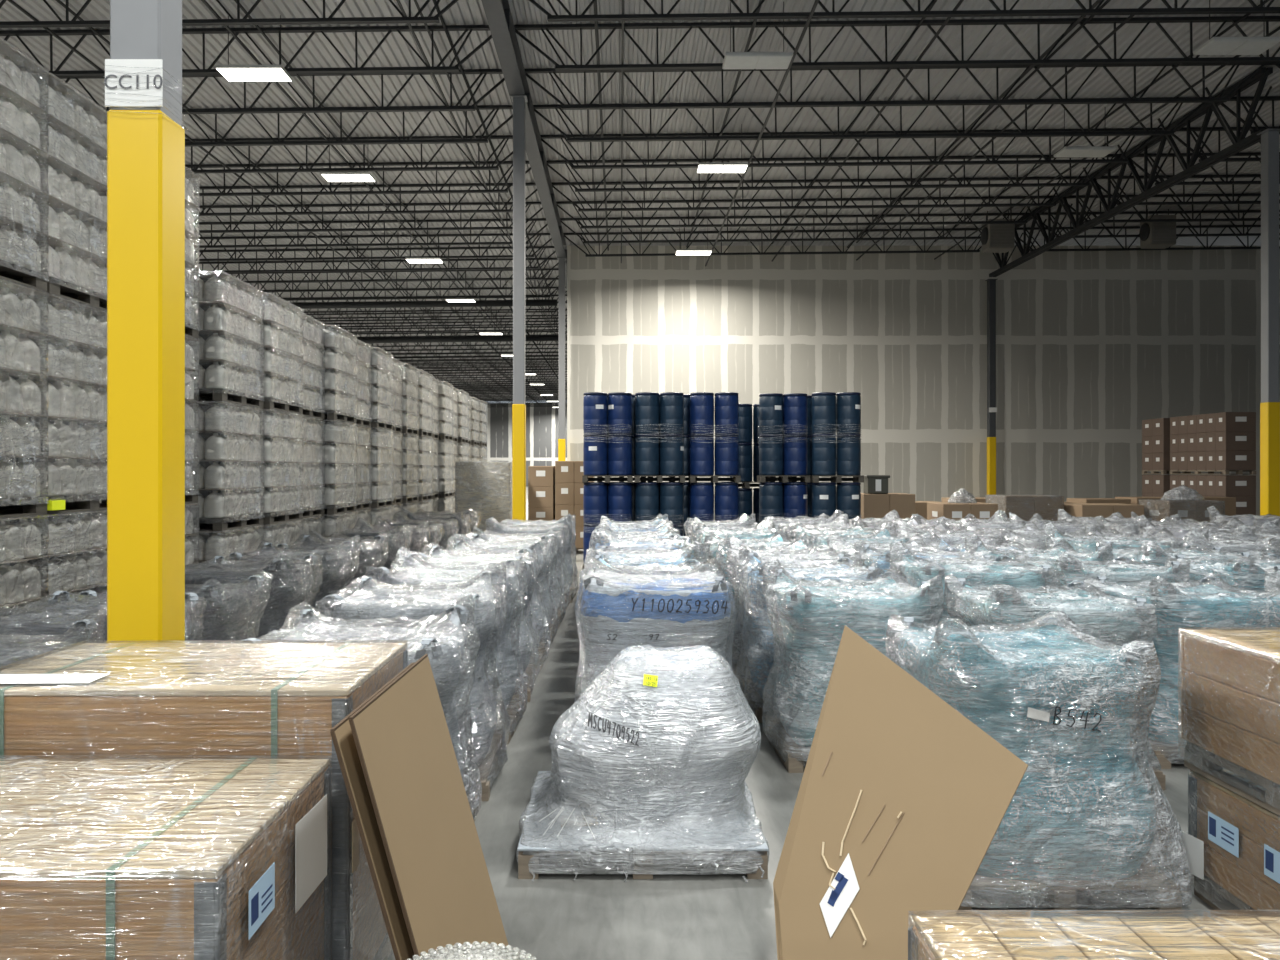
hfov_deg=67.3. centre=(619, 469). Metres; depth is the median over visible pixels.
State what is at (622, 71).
bridging angle
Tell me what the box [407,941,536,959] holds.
wrapped bundle
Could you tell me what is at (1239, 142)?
girder
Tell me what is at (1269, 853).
print
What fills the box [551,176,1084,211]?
joist
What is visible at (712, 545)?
pallet
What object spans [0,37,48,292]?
pallet
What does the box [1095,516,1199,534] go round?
pallet
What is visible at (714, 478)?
pallet
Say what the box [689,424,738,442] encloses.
band
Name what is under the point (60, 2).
bridging angle
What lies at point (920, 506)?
pallet
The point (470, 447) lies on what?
pallet
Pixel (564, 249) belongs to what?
girder
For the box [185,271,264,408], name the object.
pallet
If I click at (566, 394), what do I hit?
joist
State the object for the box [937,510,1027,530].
pallet
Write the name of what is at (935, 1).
bridging angle
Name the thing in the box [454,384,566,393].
joist
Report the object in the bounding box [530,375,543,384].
light
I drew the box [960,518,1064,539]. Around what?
pallet
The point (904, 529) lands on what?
pallet
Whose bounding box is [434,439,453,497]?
pallet
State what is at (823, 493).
drum
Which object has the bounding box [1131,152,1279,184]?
joist
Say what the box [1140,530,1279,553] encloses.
pallet
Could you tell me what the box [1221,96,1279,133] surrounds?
joist
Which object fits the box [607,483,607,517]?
drum
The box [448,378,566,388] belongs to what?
joist
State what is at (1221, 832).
print
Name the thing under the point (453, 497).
pallet
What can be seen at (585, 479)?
pallet
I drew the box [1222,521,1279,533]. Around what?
pallet
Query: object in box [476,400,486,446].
pallet
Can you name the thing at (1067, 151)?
light
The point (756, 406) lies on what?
drum
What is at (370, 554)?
pallet
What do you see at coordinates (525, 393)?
joist
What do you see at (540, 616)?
pallet
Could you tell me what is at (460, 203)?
joist
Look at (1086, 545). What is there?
pallet
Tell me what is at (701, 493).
drum
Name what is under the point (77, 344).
pallet
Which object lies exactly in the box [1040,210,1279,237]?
joist
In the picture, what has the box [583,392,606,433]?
drum
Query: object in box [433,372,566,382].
joist
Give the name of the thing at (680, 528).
drum
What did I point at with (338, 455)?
pallet
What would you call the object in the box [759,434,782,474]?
drum
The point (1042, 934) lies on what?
pallet
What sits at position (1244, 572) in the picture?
pallet
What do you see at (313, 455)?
pallet
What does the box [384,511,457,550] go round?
pallet
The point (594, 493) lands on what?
drum
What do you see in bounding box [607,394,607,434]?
drum
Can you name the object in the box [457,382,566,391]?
joist
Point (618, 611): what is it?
pallet
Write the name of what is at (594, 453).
drum
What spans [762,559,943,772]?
pallet
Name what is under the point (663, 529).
pallet
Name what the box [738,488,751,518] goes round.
drum
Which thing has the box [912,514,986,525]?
pallet
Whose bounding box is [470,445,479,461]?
pallet
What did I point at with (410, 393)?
pallet
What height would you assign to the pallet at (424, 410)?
1.403 m
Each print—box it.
[251,884,272,925]
[827,872,847,906]
[1209,816,1233,845]
[1265,849,1273,872]
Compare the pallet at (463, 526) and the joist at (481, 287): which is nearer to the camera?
the pallet at (463, 526)
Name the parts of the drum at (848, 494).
lid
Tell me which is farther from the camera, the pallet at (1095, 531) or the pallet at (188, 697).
the pallet at (1095, 531)
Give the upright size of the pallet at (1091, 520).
1.391 m
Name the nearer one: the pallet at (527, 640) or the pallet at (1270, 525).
the pallet at (527, 640)
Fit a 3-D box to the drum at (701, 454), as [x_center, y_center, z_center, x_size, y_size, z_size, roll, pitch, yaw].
[1.654,-0.305,19.400,0.486,0.830,0.486,0,0,0]
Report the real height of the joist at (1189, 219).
0.870 m
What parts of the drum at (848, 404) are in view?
lid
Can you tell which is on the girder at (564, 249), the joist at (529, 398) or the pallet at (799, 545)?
the joist at (529, 398)
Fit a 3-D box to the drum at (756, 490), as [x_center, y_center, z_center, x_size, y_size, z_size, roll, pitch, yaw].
[3.106,0.805,20.700,0.486,0.830,0.486,0,0,0]
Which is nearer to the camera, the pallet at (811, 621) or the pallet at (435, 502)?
the pallet at (811, 621)
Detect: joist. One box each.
[0,0,457,27]
[0,25,491,75]
[57,69,504,113]
[185,105,512,146]
[185,135,512,172]
[186,161,530,195]
[186,233,551,260]
[190,258,557,282]
[192,183,536,215]
[194,202,542,232]
[194,218,546,247]
[195,246,554,272]
[228,268,557,291]
[254,278,557,300]
[272,287,566,301]
[283,294,566,314]
[304,309,566,327]
[307,302,566,321]
[315,315,566,332]
[324,320,566,337]
[344,326,566,336]
[352,331,566,346]
[371,341,566,350]
[377,341,566,354]
[380,345,566,358]
[387,348,566,361]
[391,351,566,364]
[399,355,566,367]
[400,358,566,370]
[409,361,566,373]
[419,364,566,375]
[421,367,566,378]
[426,369,566,380]
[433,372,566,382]
[439,375,566,384]
[441,378,566,386]
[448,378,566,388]
[452,380,566,390]
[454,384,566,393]
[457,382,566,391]
[460,386,565,395]
[460,388,566,396]
[466,389,566,398]
[470,391,566,399]
[472,393,551,400]
[478,394,566,402]
[483,399,566,406]
[484,396,566,403]
[486,397,554,404]
[489,398,566,405]
[514,16,1279,70]
[525,63,1270,109]
[529,0,1279,21]
[533,97,1206,141]
[540,128,1161,168]
[546,154,1121,191]
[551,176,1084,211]
[556,196,1054,228]
[560,213,1027,243]
[564,228,981,256]
[1016,225,1279,251]
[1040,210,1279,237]
[1068,193,1279,222]
[1098,174,1279,204]
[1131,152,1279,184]
[1172,126,1279,161]
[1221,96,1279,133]
[1270,62,1279,68]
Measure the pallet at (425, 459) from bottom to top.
1.405 m
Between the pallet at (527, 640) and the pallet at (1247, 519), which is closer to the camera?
the pallet at (527, 640)
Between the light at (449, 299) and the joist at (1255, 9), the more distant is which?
the light at (449, 299)
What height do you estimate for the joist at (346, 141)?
0.870 m
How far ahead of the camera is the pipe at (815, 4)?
20.77 m
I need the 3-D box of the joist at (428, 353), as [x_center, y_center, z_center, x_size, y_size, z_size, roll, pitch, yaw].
[-10.435,-8.205,64.460,16.420,0.870,0.110,-1,0,0]
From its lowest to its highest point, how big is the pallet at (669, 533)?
1.300 m
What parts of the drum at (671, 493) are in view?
lid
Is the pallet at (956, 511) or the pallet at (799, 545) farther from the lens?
the pallet at (956, 511)
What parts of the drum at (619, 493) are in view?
lid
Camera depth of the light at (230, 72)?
18.32 m
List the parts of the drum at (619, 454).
lid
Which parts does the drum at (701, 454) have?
lid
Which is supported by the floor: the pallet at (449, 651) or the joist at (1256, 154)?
the pallet at (449, 651)
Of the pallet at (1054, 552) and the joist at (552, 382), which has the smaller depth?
the pallet at (1054, 552)
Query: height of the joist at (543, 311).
0.870 m
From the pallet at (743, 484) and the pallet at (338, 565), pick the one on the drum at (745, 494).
the pallet at (743, 484)
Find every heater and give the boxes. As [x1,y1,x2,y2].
[981,211,1014,252]
[1139,209,1175,248]
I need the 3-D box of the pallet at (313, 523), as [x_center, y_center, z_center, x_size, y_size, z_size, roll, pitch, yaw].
[-4.891,1.348,13.430,1.223,1.404,1.244,0,0,0]
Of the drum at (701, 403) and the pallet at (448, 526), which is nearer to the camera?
the pallet at (448, 526)
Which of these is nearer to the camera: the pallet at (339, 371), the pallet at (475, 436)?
the pallet at (339, 371)
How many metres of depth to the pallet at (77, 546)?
7.87 m
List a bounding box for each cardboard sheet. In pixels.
[330,662,413,959]
[349,654,507,955]
[773,625,1028,959]
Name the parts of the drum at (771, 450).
lid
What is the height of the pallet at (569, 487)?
2.269 m
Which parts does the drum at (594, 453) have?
lid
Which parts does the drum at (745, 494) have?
lid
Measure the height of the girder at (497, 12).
0.520 m
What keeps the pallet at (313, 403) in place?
on the pallet at (313, 455)
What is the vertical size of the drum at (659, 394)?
0.830 m
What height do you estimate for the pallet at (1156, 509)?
1.426 m
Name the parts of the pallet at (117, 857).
lid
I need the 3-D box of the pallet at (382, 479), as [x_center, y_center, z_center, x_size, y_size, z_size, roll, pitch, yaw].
[-4.781,-0.044,17.226,1.217,1.405,1.238,0,0,0]
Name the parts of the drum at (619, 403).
lid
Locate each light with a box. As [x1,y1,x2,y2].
[215,15,291,80]
[321,134,375,181]
[405,231,442,262]
[446,276,475,301]
[479,331,502,334]
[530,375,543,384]
[675,221,711,254]
[697,124,747,172]
[722,2,792,68]
[1054,109,1116,156]
[1193,0,1279,54]
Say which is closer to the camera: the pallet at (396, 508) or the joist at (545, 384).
the pallet at (396, 508)
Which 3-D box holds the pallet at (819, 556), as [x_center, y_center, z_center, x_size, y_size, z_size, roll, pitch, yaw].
[1.681,1.368,9.584,1.196,1.364,1.218,0,0,0]
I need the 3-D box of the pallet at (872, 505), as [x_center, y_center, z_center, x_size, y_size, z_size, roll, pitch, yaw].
[5.719,1.281,20.950,1.100,1.538,1.100,0,0,0]
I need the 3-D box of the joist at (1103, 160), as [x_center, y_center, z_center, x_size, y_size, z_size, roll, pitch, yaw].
[5.985,-8.394,25.130,16.420,0.870,0.110,-1,0,0]
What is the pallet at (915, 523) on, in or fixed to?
on the floor
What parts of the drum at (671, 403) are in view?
lid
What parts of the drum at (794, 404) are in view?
lid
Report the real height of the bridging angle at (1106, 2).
0.040 m
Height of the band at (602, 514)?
0.375 m
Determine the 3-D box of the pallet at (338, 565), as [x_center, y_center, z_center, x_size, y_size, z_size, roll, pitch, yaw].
[-3.325,1.371,9.827,1.218,1.358,1.196,0,0,0]
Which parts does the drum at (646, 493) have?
lid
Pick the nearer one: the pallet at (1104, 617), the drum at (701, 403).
the pallet at (1104, 617)
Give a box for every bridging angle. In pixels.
[7,0,533,403]
[56,0,535,399]
[201,0,557,399]
[234,0,557,393]
[396,0,566,357]
[414,0,565,345]
[621,0,623,262]
[772,0,936,243]
[772,0,963,261]
[847,0,1101,247]
[856,0,1110,242]
[856,0,1151,260]
[934,26,1279,259]
[935,0,1269,241]
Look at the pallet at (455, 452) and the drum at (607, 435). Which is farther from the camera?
the pallet at (455, 452)
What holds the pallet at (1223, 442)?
on the pallet at (1242, 487)
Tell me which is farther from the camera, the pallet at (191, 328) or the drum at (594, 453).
the drum at (594, 453)
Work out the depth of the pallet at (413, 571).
7.69 m
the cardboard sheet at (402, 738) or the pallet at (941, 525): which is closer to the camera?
the cardboard sheet at (402, 738)
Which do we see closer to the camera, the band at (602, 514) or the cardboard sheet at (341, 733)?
the cardboard sheet at (341, 733)
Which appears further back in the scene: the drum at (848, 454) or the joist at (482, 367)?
the joist at (482, 367)
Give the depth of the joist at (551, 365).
72.68 m
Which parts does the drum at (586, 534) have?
lid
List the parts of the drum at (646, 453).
lid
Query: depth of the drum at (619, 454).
19.19 m
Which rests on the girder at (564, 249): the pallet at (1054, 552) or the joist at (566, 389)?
the joist at (566, 389)
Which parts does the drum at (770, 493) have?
lid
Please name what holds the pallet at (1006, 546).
on the floor
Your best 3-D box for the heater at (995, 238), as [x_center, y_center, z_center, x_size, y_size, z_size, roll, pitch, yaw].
[12.932,-8.208,32.987,0.950,1.362,0.725,0,0,0]
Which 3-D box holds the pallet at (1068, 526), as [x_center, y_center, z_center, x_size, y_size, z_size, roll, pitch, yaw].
[6.741,1.359,14.884,1.196,1.383,1.218,0,0,0]
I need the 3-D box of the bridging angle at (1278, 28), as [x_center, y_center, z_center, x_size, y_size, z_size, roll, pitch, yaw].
[12.100,-8.109,15.500,0.040,0.040,43.000,0,0,0]
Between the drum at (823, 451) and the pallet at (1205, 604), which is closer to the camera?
the pallet at (1205, 604)
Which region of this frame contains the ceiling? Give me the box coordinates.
[0,0,1279,400]
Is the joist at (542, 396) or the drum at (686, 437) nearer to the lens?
the drum at (686, 437)
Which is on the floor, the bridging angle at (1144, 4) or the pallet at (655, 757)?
the pallet at (655, 757)
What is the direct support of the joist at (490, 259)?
on the girder at (564, 249)
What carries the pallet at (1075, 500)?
on the floor
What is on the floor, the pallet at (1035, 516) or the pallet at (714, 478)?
the pallet at (1035, 516)
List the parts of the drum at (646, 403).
lid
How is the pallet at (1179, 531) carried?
on the floor
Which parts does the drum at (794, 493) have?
lid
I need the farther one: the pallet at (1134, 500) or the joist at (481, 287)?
the joist at (481, 287)
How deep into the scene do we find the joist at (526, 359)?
68.55 m
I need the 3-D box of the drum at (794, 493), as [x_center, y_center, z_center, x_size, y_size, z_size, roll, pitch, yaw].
[3.579,0.665,19.650,0.486,0.830,0.486,0,0,0]
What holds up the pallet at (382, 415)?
on the pallet at (382, 479)
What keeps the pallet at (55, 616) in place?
on the floor
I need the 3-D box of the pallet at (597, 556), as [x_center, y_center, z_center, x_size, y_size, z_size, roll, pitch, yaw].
[0.243,1.378,8.296,1.198,1.343,1.197,0,0,-2]
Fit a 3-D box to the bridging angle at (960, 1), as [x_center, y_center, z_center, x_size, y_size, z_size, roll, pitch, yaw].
[5.850,-8.037,15.500,0.040,0.040,43.000,0,0,0]
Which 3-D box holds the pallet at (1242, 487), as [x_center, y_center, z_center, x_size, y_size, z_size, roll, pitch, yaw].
[17.429,1.101,28.374,0.862,1.899,2.752,0,0,0]
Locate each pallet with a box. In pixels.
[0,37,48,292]
[0,278,48,518]
[0,293,106,514]
[0,508,106,605]
[0,514,48,614]
[0,591,205,643]
[0,606,106,666]
[0,640,407,959]
[0,755,331,959]
[6,72,106,311]
[75,335,199,507]
[75,570,273,642]
[99,166,199,339]
[99,503,199,569]
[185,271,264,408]
[185,401,264,530]
[185,525,263,567]
[185,552,322,642]
[200,409,303,524]
[200,519,303,548]
[202,293,303,414]
[225,534,360,616]
[241,593,481,821]
[274,416,325,518]
[274,515,325,541]
[275,311,324,418]
[276,533,388,585]
[309,524,412,579]
[312,420,356,514]
[313,325,356,423]
[313,511,356,539]
[315,562,509,800]
[324,338,371,426]
[324,425,371,509]
[324,508,371,531]
[339,517,429,572]
[360,516,444,555]
[361,427,393,507]
[364,347,393,429]
[364,505,393,525]
[366,546,528,743]
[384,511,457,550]
[387,356,402,432]
[388,431,402,503]
[390,503,402,520]
[396,363,418,434]
[396,433,418,502]
[396,501,418,514]
[402,509,470,544]
[411,542,540,701]
[413,435,432,500]
[414,370,432,436]
[415,499,432,511]
[417,509,480,537]
[428,376,438,438]
[428,438,438,497]
[429,498,438,512]
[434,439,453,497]
[434,496,453,513]
[435,381,453,439]
[439,387,457,441]
[439,442,468,494]
[439,495,455,511]
[440,534,550,670]
[449,442,458,494]
[454,532,558,641]
[455,390,468,442]
[455,461,511,533]
[465,395,471,444]
[465,444,471,461]
[470,397,479,445]
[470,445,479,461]
[473,526,565,626]
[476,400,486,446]
[477,446,486,461]
[486,517,570,609]
[500,513,578,602]
[516,644,769,881]
[528,466,554,522]
[555,461,593,552]
[575,557,735,701]
[579,548,705,693]
[582,475,632,482]
[587,541,706,569]
[589,530,690,553]
[594,520,673,536]
[594,528,680,545]
[597,475,645,481]
[598,516,673,534]
[600,514,668,527]
[634,475,684,482]
[647,475,696,481]
[684,513,756,542]
[689,475,740,482]
[692,517,770,540]
[696,518,780,560]
[704,528,793,570]
[716,533,821,647]
[721,481,759,487]
[726,536,847,678]
[735,545,883,722]
[757,475,809,481]
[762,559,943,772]
[764,509,843,528]
[778,514,861,540]
[790,521,877,543]
[810,475,863,482]
[810,522,912,550]
[827,531,945,565]
[836,510,910,524]
[852,513,934,529]
[854,541,994,573]
[861,493,914,520]
[874,518,966,537]
[885,611,1191,913]
[889,541,1060,630]
[896,519,1005,546]
[908,909,1279,959]
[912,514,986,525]
[915,501,936,519]
[927,502,997,520]
[930,532,1047,556]
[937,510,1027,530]
[941,497,985,502]
[944,574,1164,789]
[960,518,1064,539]
[965,534,1112,565]
[983,513,1062,523]
[985,495,1063,523]
[1000,527,1118,549]
[1009,512,1104,531]
[1015,552,1190,592]
[1042,522,1182,562]
[1043,521,1151,537]
[1058,509,1151,527]
[1064,503,1143,518]
[1067,498,1130,503]
[1084,576,1279,768]
[1085,524,1208,540]
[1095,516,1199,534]
[1096,539,1256,571]
[1115,497,1173,504]
[1131,511,1227,524]
[1136,515,1253,537]
[1139,499,1224,521]
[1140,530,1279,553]
[1142,418,1190,473]
[1142,475,1169,496]
[1162,496,1235,515]
[1165,554,1279,593]
[1170,412,1255,474]
[1170,475,1255,514]
[1170,514,1279,529]
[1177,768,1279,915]
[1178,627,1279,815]
[1190,525,1279,543]
[1207,506,1279,525]
[1207,544,1279,562]
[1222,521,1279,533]
[1253,519,1279,526]
[1256,537,1279,547]
[1264,566,1279,592]
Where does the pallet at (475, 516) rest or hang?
on the floor
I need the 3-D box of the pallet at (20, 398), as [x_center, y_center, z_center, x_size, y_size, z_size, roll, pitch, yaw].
[-4.980,-0.512,6.751,1.216,1.717,1.317,0,0,0]
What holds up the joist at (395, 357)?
on the girder at (564, 249)
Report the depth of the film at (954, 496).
21.05 m
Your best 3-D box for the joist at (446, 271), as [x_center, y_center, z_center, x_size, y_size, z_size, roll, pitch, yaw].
[-10.435,-8.205,41.690,16.420,0.870,0.110,-1,0,0]
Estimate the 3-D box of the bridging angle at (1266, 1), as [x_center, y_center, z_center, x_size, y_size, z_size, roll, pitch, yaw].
[12.100,-8.779,15.500,0.040,0.040,43.000,0,0,0]
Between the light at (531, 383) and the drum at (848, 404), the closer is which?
the drum at (848, 404)
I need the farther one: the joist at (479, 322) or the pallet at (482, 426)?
the joist at (479, 322)
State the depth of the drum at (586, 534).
19.23 m
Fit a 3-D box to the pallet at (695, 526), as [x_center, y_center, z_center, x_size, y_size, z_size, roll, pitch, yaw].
[1.684,1.391,14.672,1.216,1.318,1.232,0,0,2]
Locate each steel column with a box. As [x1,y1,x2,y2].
[103,0,188,642]
[510,95,527,521]
[557,258,566,460]
[985,279,996,494]
[1257,129,1279,515]
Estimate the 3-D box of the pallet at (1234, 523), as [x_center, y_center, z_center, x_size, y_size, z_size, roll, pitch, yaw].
[9.263,1.370,14.749,1.216,1.361,1.232,0,0,-1]
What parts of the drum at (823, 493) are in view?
lid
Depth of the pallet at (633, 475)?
19.68 m
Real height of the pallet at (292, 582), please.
1.364 m
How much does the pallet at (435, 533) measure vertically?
1.318 m
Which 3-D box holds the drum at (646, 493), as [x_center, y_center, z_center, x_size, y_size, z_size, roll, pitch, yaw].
[0.549,0.665,19.400,0.486,0.830,0.486,0,0,0]
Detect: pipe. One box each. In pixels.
[432,0,566,334]
[593,0,608,250]
[686,0,761,247]
[705,0,818,265]
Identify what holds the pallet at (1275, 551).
on the floor
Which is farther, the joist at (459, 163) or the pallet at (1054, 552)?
the joist at (459, 163)
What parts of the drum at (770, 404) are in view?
lid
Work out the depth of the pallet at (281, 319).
12.06 m
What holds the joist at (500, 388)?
on the girder at (564, 249)
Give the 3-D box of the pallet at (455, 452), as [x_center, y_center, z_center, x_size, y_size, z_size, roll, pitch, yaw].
[-4.861,-0.044,24.815,1.215,1.404,1.243,0,0,0]
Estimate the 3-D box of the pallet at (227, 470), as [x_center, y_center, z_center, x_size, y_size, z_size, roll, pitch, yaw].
[-4.841,-0.044,10.901,1.217,1.405,1.238,0,0,0]
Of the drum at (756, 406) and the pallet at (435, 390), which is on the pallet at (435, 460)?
the pallet at (435, 390)
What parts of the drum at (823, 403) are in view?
lid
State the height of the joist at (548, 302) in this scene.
0.638 m
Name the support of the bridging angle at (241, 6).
attached to the joist
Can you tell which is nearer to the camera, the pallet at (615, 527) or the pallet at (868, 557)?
the pallet at (868, 557)
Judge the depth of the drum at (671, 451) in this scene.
19.19 m
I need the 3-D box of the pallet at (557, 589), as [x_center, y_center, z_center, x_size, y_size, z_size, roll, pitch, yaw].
[-1.339,1.384,12.839,1.232,1.332,1.222,0,0,2]
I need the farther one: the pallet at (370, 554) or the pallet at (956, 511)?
the pallet at (956, 511)
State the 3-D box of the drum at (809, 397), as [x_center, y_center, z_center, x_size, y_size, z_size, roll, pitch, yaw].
[3.860,-1.135,20.190,0.486,0.830,0.486,0,0,0]
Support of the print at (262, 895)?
attached to the pallet at (117, 857)
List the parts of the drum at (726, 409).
lid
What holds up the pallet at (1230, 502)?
on the floor
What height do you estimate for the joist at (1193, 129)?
0.870 m
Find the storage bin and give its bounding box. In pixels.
[863,475,889,493]
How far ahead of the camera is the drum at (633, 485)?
19.70 m
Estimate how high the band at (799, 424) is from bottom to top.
0.376 m
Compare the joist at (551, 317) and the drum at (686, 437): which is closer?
the drum at (686, 437)
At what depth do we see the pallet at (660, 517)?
15.98 m
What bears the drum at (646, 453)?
on the pallet at (637, 479)
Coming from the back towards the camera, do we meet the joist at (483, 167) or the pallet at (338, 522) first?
the joist at (483, 167)
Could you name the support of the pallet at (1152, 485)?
on the floor
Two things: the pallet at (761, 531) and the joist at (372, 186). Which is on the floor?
the pallet at (761, 531)
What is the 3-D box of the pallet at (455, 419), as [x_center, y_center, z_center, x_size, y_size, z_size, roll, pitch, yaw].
[-4.859,-1.436,24.815,1.215,1.404,1.244,0,0,0]
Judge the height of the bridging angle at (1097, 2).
0.068 m
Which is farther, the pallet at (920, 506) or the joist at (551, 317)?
the joist at (551, 317)
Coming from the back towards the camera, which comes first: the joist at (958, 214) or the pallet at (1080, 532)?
the joist at (958, 214)
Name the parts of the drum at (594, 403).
lid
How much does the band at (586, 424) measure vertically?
0.381 m
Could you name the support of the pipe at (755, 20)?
hanging from the ceiling
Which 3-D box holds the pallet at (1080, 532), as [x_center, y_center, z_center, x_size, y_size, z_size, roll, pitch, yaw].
[6.721,1.398,13.566,1.198,1.305,1.197,0,0,-1]
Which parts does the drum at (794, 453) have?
lid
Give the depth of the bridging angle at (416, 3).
22.55 m
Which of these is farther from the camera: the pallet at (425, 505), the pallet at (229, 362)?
the pallet at (425, 505)
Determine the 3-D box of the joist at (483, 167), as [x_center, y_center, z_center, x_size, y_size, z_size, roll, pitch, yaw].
[-10.435,-8.205,25.130,16.420,0.870,0.110,-1,0,0]
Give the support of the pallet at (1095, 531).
on the floor
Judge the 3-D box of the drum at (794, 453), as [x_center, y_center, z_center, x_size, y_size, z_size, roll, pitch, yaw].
[3.579,-0.305,19.650,0.486,0.830,0.486,0,0,0]
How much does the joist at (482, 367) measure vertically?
0.870 m
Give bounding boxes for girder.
[481,0,565,257]
[564,249,566,288]
[989,67,1272,276]
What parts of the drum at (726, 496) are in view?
lid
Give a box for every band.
[584,424,631,442]
[584,514,625,530]
[635,424,682,441]
[636,514,682,531]
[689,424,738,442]
[689,514,738,520]
[757,424,807,442]
[810,424,861,442]
[810,514,860,516]
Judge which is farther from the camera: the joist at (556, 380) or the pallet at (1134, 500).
the joist at (556, 380)
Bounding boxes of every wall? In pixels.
[484,403,566,485]
[567,246,1279,520]
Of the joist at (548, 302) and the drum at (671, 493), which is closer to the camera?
the drum at (671, 493)
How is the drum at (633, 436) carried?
on the pallet at (633, 475)
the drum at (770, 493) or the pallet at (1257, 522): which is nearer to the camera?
the pallet at (1257, 522)
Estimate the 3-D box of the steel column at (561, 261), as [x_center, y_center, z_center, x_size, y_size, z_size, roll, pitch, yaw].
[-2.230,-3.032,36.950,0.370,10.164,0.370,0,0,0]
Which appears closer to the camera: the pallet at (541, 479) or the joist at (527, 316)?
the pallet at (541, 479)
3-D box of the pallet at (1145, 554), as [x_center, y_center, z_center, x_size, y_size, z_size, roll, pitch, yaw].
[5.445,1.356,9.466,1.224,1.388,1.204,0,0,2]
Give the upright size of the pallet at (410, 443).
1.405 m
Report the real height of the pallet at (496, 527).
1.382 m
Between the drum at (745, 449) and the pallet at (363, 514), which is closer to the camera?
the pallet at (363, 514)
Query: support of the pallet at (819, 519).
on the floor
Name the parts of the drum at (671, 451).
lid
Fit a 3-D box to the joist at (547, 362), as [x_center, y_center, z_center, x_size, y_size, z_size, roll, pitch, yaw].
[-10.435,-8.205,70.670,16.420,0.870,0.110,-1,0,0]
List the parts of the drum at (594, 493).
lid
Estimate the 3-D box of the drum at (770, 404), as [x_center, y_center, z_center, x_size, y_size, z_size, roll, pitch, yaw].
[3.086,-1.135,19.650,0.486,0.830,0.486,0,0,0]
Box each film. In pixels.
[948,488,976,502]
[1160,485,1204,499]
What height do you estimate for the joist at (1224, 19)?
0.870 m
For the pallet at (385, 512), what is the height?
1.404 m
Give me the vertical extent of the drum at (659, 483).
0.830 m
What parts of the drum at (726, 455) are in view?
lid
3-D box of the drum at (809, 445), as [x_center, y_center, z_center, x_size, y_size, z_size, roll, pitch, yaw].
[3.860,-0.305,20.190,0.486,0.830,0.486,0,0,0]
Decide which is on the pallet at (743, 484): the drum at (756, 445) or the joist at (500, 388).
the drum at (756, 445)
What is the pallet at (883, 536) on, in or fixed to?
on the floor
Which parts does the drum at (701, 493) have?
lid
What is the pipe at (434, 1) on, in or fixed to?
attached to the ceiling
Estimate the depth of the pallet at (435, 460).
22.52 m
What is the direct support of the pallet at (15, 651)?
on the floor
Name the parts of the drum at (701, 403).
lid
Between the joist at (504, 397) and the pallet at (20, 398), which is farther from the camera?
the joist at (504, 397)
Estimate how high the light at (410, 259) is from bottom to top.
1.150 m
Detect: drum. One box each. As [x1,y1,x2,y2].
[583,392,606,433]
[583,434,606,475]
[583,482,606,523]
[583,524,598,562]
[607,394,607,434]
[607,435,607,474]
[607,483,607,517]
[608,392,631,433]
[608,434,631,475]
[608,482,631,521]
[631,394,635,434]
[631,482,635,522]
[632,435,634,474]
[635,392,658,433]
[635,434,658,475]
[635,482,658,520]
[659,394,659,434]
[659,435,659,474]
[659,483,659,513]
[660,392,683,433]
[660,434,683,475]
[660,482,683,523]
[673,524,683,535]
[683,394,689,434]
[683,435,689,474]
[683,482,690,522]
[690,392,713,433]
[690,434,713,475]
[690,482,713,521]
[714,392,738,433]
[714,434,738,475]
[714,482,738,521]
[730,443,751,481]
[738,404,751,442]
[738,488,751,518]
[753,404,759,442]
[753,443,765,481]
[753,488,759,524]
[759,393,782,434]
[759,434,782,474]
[759,482,782,521]
[783,393,806,434]
[783,434,806,474]
[783,482,806,518]
[807,395,811,434]
[807,435,811,474]
[807,482,811,516]
[812,392,835,433]
[812,434,835,475]
[812,482,835,518]
[836,392,860,433]
[836,434,860,475]
[836,482,860,518]
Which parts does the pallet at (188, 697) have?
lid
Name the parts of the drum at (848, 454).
lid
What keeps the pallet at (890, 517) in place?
on the floor
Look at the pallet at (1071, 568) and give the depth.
7.98 m
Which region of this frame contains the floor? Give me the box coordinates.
[99,486,1219,959]
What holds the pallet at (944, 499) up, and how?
on the floor
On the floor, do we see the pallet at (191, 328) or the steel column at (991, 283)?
the steel column at (991, 283)
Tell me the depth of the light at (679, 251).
33.88 m
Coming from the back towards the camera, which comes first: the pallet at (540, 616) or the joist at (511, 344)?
the joist at (511, 344)
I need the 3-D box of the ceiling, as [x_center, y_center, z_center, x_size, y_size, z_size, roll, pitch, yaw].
[-0.957,-8.959,48.200,70.085,1.205,144.400,0,0,0]
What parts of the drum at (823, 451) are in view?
lid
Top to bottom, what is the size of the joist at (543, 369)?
0.870 m
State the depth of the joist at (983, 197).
31.28 m
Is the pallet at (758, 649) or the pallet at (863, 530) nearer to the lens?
the pallet at (758, 649)
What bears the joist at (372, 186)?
on the girder at (497, 12)
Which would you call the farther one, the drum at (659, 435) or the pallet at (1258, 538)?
the drum at (659, 435)

